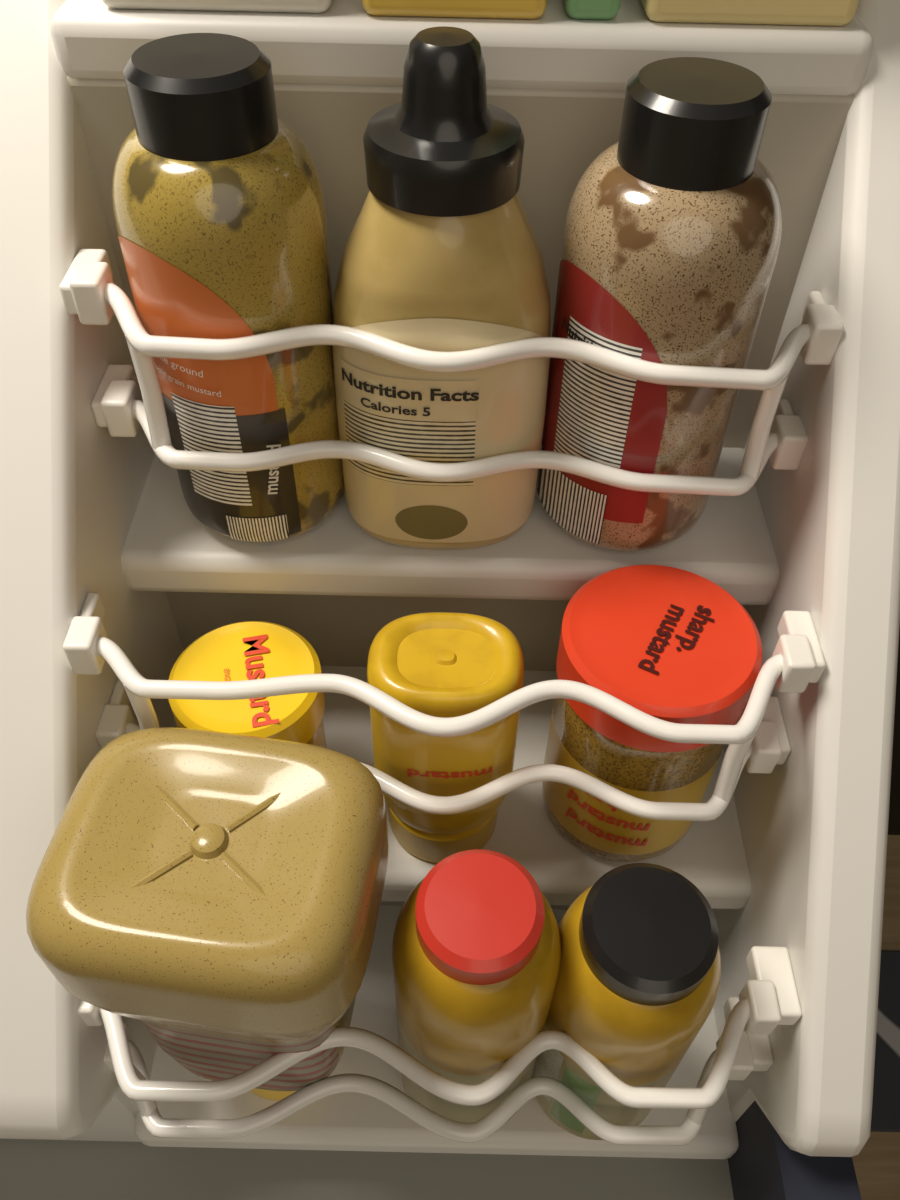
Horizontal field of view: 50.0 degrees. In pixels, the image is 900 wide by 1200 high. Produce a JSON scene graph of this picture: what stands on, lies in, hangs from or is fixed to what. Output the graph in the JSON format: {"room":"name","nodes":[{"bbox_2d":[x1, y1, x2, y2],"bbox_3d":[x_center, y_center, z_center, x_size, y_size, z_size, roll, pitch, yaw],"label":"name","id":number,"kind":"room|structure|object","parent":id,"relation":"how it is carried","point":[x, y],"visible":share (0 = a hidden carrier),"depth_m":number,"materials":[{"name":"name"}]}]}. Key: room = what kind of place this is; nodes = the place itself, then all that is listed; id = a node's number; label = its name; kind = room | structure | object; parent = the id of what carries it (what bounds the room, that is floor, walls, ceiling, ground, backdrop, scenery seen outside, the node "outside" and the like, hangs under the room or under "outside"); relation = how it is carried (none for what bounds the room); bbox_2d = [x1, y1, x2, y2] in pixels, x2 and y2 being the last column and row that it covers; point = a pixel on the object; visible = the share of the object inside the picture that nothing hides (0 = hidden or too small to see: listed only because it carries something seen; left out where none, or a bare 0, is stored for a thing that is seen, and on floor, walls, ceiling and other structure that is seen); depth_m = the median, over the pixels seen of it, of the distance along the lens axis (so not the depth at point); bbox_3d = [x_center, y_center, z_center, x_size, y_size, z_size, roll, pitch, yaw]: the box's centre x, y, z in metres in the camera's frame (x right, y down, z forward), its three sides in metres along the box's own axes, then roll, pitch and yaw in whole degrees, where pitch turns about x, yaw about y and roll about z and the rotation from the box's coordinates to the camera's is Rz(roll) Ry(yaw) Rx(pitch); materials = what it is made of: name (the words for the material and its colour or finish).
{"room":"kitchen","nodes":[
{"label":"kitchen","id":0,"kind":"room"},
{"bbox_2d":[0,0,899,1199],"bbox_3d":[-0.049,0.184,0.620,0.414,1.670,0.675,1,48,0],"label":"door","id":1,"kind":"structure","parent":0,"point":[795,859],"depth_m":0.35,"materials":[{"name":"white plastic"}]},
{"bbox_2d":[134,905,738,1158],"bbox_3d":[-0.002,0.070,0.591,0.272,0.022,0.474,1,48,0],"label":"shelf","id":2,"kind":"object","parent":1,"relation":"attached to","point":[347,1121],"depth_m":0.43,"materials":[{"name":"white plastic"}]},
{"bbox_2d":[26,727,387,1100],"bbox_3d":[-0.076,0.141,0.372,0.104,0.206,0.086,7,48,5],"label":"squeeze bottle","id":3,"kind":"object","parent":2,"relation":"on","point":[220,893],"visible":0.94,"depth_m":0.29,"materials":[{"name":"yellow plastic"}]},
{"bbox_2d":[392,849,560,1122],"bbox_3d":[0.008,0.158,0.377,0.059,0.178,0.059,1,48,0],"label":"squeeze bottle","id":4,"kind":"object","parent":2,"relation":"on","point":[476,946],"visible":0.85,"depth_m":0.32,"materials":[{"name":"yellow plastic"}]},
{"bbox_2d":[532,863,720,1139],"bbox_3d":[0.065,0.162,0.381,0.059,0.168,0.059,-14,50,-14],"label":"squeeze bottle","id":5,"kind":"object","parent":2,"relation":"on","point":[638,980],"visible":0.84,"depth_m":0.32,"materials":[{"name":"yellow plastic"}]},
{"bbox_2d":[77,946,801,1145],"bbox_3d":[-0.006,0.170,0.369,0.268,0.065,0.058,1,48,0],"label":"rail","id":6,"kind":"object","parent":1,"relation":"attached to","point":[769,999],"visible":0.94,"depth_m":0.35,"materials":[{"name":"white metal"}]},
{"bbox_2d":[121,447,778,604],"bbox_3d":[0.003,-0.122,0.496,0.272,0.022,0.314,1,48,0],"label":"shelf","id":7,"kind":"object","parent":1,"relation":"attached to","point":[733,544],"depth_m":0.39,"materials":[{"name":"white plastic"}]},
{"bbox_2d":[112,33,344,542],"bbox_3d":[-0.075,-0.100,0.343,0.067,0.174,0.068,1,48,0],"label":"squeeze bottle","id":8,"kind":"object","parent":7,"relation":"on","point":[219,209],"visible":0.91,"depth_m":0.30,"materials":[{"name":"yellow plastic"}]},
{"bbox_2d":[333,26,549,548],"bbox_3d":[-0.003,-0.099,0.339,0.079,0.181,0.064,1,48,0],"label":"squeeze bottle","id":9,"kind":"object","parent":7,"relation":"on","point":[442,252],"visible":0.97,"depth_m":0.31,"materials":[{"name":"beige plastic"}]},
{"bbox_2d":[537,57,782,551],"bbox_3d":[0.072,-0.096,0.345,0.070,0.169,0.070,1,48,0],"label":"squeeze bottle","id":10,"kind":"object","parent":7,"relation":"on","point":[672,236],"visible":0.96,"depth_m":0.30,"materials":[{"name":"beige plastic"}]},
{"bbox_2d":[171,666,750,908],"bbox_3d":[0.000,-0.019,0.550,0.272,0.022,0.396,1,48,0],"label":"shelf","id":11,"kind":"object","parent":1,"relation":"attached to","point":[714,855],"depth_m":0.42,"materials":[{"name":"white plastic"}]},
{"bbox_2d":[169,621,326,747],"bbox_3d":[-0.080,0.058,0.406,0.059,0.087,0.059,1,48,0],"label":"jar","id":12,"kind":"object","parent":11,"relation":"on","point":[248,650],"visible":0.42,"depth_m":0.38,"materials":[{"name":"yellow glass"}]},
{"bbox_2d":[367,612,523,862],"bbox_3d":[-0.002,0.058,0.388,0.057,0.116,0.049,1,48,0],"label":"squeeze bottle","id":13,"kind":"object","parent":11,"relation":"on","point":[436,664],"visible":0.88,"depth_m":0.35,"materials":[{"name":"yellow plastic"}]},
{"bbox_2d":[541,565,761,861],"bbox_3d":[0.077,0.050,0.396,0.073,0.116,0.073,1,48,0],"label":"jar","id":14,"kind":"object","parent":11,"relation":"on","point":[671,644],"visible":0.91,"depth_m":0.36,"materials":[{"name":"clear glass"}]},
{"bbox_2d":[51,0,872,95],"bbox_3d":[0.006,-0.265,0.397,0.272,0.022,0.235,1,48,0],"label":"shelf","id":15,"kind":"object","parent":1,"relation":"attached to","point":[344,49],"depth_m":0.32,"materials":[{"name":"white plastic"}]},
{"bbox_2d":[102,0,858,25],"bbox_3d":[0.010,-0.252,0.310,0.245,0.090,0.091,1,48,0],"label":"packages","id":16,"kind":"object","parent":15,"relation":"on","point":[777,12],"visible":1,"depth_m":0.31,"materials":[{"name":"yellow plastic"}]},
{"bbox_2d":[852,835,899,1199],"bbox_3d":[0.465,1.434,0.683,5.200,0.020,3.000,1,48,0],"label":"floor","id":17,"kind":"structure","parent":0,"point":[877,1165],"depth_m":1.30,"materials":[{"name":"brown wood"}]},
{"bbox_2d":[870,951,899,1131],"bbox_3d":[1.153,0.641,1.392,1.200,0.008,0.250,1,48,0],"label":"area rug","id":18,"kind":"object","parent":17,"relation":"on","point":[885,1117],"visible":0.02,"depth_m":1.37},
{"bbox_2d":[888,626,899,834],"bbox_3d":[0.508,-0.470,0.736,5.000,2.450,0.100,1,48,0],"label":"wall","id":19,"kind":"structure","parent":0,"point":[894,804],"depth_m":1.47,"materials":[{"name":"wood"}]}
]}

